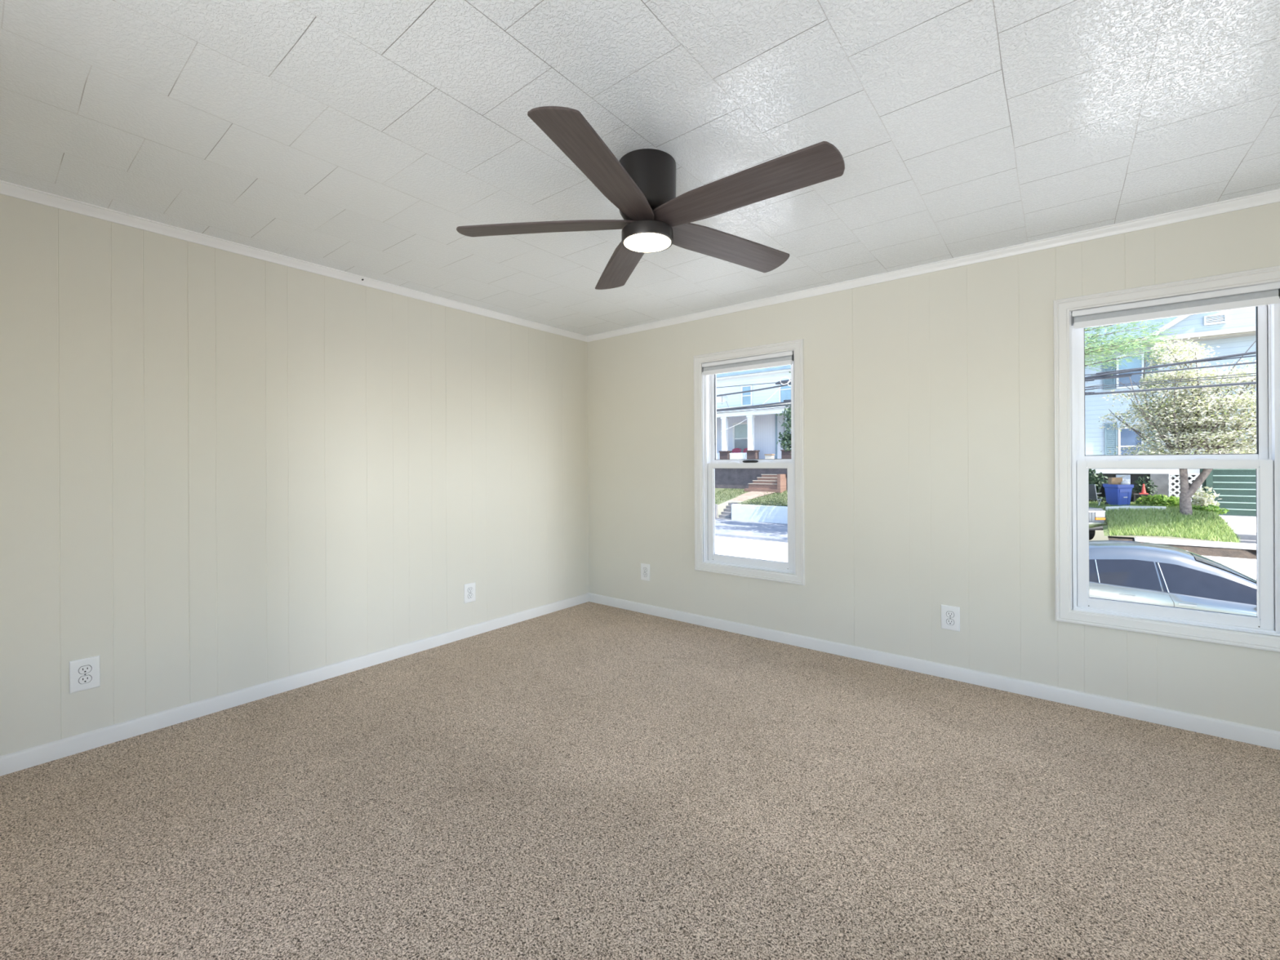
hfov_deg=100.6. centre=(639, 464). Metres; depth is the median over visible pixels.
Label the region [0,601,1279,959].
floor
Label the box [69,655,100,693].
electrical outlet
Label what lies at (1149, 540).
curb stone
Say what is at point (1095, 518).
lamp
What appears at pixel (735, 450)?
chair
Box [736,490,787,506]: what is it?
lawn
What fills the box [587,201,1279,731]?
wall
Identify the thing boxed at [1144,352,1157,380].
shutter
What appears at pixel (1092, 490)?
lawn chair
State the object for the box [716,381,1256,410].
cable
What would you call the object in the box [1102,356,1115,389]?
shutter
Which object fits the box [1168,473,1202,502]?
lattice panel
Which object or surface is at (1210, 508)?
ground cover
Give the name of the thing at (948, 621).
receptacle
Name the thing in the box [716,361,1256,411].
cable
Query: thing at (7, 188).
trim
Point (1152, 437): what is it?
shutter
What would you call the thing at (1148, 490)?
leafy bush
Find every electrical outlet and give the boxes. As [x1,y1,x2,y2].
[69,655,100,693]
[463,582,475,603]
[640,563,649,581]
[941,604,959,631]
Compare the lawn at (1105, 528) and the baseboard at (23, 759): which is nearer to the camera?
the baseboard at (23, 759)
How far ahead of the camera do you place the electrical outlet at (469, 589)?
3.48 m
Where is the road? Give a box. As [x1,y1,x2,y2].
[715,536,1256,577]
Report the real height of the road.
0.200 m
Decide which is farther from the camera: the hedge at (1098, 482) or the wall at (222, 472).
the hedge at (1098, 482)
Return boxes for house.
[715,364,791,490]
[1084,306,1256,509]
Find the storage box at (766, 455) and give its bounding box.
[764,453,774,458]
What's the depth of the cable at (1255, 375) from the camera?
10.29 m
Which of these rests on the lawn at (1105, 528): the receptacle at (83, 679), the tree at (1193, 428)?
the tree at (1193, 428)
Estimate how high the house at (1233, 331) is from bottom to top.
11.000 m
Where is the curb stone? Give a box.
[1133,536,1256,550]
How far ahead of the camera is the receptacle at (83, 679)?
2.11 m
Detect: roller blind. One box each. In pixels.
[702,351,793,375]
[1071,282,1279,328]
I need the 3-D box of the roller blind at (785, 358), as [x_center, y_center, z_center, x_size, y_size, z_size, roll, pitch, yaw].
[0.700,-0.653,3.497,0.654,0.080,0.054,0,0,38]
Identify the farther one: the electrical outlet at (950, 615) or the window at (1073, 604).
the electrical outlet at (950, 615)
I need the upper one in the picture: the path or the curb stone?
the path
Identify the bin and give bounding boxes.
[1097,483,1133,506]
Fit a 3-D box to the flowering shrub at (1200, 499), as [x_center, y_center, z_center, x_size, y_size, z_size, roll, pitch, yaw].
[20.120,1.270,18.994,0.899,0.954,0.819,0,0,-9]
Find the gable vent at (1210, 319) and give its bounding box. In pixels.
[1204,313,1226,325]
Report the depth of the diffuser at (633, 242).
1.84 m
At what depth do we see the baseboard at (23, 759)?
2.50 m
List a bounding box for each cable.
[715,355,1256,387]
[716,351,1256,396]
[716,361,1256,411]
[716,373,1256,412]
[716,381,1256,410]
[719,374,1256,413]
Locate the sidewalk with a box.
[715,519,787,542]
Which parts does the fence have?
post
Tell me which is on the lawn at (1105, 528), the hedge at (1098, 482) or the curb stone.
the hedge at (1098, 482)
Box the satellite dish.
[716,394,728,407]
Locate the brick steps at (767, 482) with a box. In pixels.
[744,474,786,493]
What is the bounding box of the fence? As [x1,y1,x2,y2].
[1200,469,1256,515]
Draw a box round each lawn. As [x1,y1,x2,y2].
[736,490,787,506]
[1089,500,1235,542]
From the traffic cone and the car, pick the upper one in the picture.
the traffic cone
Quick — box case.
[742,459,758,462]
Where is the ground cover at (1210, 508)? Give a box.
[1191,504,1229,515]
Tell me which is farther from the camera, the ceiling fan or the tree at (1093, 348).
the tree at (1093, 348)
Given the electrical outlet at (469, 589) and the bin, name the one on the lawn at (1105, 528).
the bin
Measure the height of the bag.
0.303 m
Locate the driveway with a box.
[1218,515,1256,532]
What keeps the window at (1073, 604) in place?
in the wall at (929, 475)
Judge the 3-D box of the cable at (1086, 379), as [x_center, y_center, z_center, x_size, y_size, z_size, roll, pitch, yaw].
[6.382,-2.512,13.002,60.002,2.449,0.050,0,0,38]
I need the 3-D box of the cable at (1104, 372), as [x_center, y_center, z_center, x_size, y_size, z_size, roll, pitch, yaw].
[6.383,-2.306,13.002,60.000,1.034,0.022,0,0,38]
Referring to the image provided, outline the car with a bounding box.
[1088,540,1256,616]
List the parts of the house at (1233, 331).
pane, pane, pane, pane, foundation panel, cornice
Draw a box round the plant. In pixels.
[1134,493,1179,506]
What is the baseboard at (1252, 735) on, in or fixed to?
attached to the wall at (929, 475)
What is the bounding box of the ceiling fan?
[456,106,844,289]
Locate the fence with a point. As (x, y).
(1234, 498)
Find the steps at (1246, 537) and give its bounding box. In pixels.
[1233,531,1256,543]
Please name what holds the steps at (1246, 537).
on the driveway
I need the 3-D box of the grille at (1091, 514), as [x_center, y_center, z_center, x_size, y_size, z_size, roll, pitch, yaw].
[15.538,1.865,18.894,1.120,0.320,0.055,0,0,6]
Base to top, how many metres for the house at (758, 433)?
10.200 m
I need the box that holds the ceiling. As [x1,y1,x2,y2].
[0,0,1279,336]
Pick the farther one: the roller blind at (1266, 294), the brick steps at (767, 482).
the brick steps at (767, 482)
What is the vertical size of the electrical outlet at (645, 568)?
0.125 m
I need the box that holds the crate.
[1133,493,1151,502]
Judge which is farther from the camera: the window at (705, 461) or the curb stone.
the curb stone
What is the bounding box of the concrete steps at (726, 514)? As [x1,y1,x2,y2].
[715,502,738,519]
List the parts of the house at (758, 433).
railing, railing, pane, pane, pane, pane, porch cornice, pane, pane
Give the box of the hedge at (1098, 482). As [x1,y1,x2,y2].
[1088,468,1108,502]
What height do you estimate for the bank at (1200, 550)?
0.370 m
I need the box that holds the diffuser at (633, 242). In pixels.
[623,232,671,252]
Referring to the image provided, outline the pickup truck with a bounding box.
[1088,506,1108,540]
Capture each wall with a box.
[0,194,588,755]
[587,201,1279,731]
[731,503,787,524]
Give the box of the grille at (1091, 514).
[1088,511,1094,520]
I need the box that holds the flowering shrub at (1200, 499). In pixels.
[1191,486,1220,509]
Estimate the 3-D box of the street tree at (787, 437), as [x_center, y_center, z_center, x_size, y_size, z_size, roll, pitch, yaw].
[9.815,-2.550,20.012,8.099,10.811,7.742,0,0,-10]
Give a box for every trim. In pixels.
[0,180,587,342]
[587,188,1279,342]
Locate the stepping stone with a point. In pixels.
(1109, 507)
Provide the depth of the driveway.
18.61 m
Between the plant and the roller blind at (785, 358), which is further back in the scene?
the plant
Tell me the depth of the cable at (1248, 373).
10.30 m
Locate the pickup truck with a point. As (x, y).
(1096, 516)
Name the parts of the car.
door handle, pillar trim, door handle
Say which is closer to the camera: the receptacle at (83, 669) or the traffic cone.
the receptacle at (83, 669)
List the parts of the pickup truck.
grille trim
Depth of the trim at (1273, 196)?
2.63 m
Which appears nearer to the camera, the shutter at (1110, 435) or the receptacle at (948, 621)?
the receptacle at (948, 621)
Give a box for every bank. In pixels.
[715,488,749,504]
[1107,536,1256,559]
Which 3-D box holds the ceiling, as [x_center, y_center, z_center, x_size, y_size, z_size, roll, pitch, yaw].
[0.004,-1.221,1.541,4.520,0.350,4.220,0,0,38]
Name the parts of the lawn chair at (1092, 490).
backrest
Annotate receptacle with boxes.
[79,665,91,674]
[79,675,91,684]
[946,611,954,617]
[946,618,954,625]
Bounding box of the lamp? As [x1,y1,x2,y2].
[1094,517,1105,519]
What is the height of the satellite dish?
0.892 m
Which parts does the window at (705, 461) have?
sash, sash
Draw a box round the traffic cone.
[1138,484,1148,494]
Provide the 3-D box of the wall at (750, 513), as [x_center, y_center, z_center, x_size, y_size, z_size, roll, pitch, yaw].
[9.211,2.406,22.802,11.760,0.870,0.250,0,0,38]
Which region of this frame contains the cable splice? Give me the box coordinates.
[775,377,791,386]
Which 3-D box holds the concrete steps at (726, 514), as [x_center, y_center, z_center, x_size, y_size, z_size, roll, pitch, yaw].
[3.190,2.456,28.493,4.735,0.840,1.710,0,0,38]
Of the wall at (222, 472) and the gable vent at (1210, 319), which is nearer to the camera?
the wall at (222, 472)
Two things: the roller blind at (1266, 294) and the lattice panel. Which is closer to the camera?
the roller blind at (1266, 294)
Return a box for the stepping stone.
[1105,506,1166,510]
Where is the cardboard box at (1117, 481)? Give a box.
[1107,475,1126,484]
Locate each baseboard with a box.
[0,592,588,776]
[588,592,1279,750]
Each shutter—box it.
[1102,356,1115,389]
[1104,422,1117,455]
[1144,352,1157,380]
[1144,422,1157,454]
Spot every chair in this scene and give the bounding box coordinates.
[731,448,741,453]
[1088,484,1102,505]
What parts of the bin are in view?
lid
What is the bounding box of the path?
[731,491,774,501]
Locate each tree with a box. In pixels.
[776,371,791,454]
[1084,316,1186,388]
[1098,336,1256,515]
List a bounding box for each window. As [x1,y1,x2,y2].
[693,338,804,585]
[1053,265,1279,652]
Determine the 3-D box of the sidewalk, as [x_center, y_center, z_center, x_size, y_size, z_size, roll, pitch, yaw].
[-6.617,2.882,31.996,46.000,0.100,5.000,0,0,38]
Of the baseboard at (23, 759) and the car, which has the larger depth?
the car
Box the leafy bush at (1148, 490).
[1131,475,1157,502]
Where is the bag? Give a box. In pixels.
[1120,479,1129,484]
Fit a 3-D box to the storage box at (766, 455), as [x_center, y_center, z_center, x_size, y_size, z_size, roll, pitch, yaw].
[7.384,-0.288,30.290,0.470,0.540,0.410,0,0,38]
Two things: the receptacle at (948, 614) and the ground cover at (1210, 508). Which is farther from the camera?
the ground cover at (1210, 508)
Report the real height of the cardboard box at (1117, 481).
0.520 m
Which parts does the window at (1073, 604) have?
sash, sash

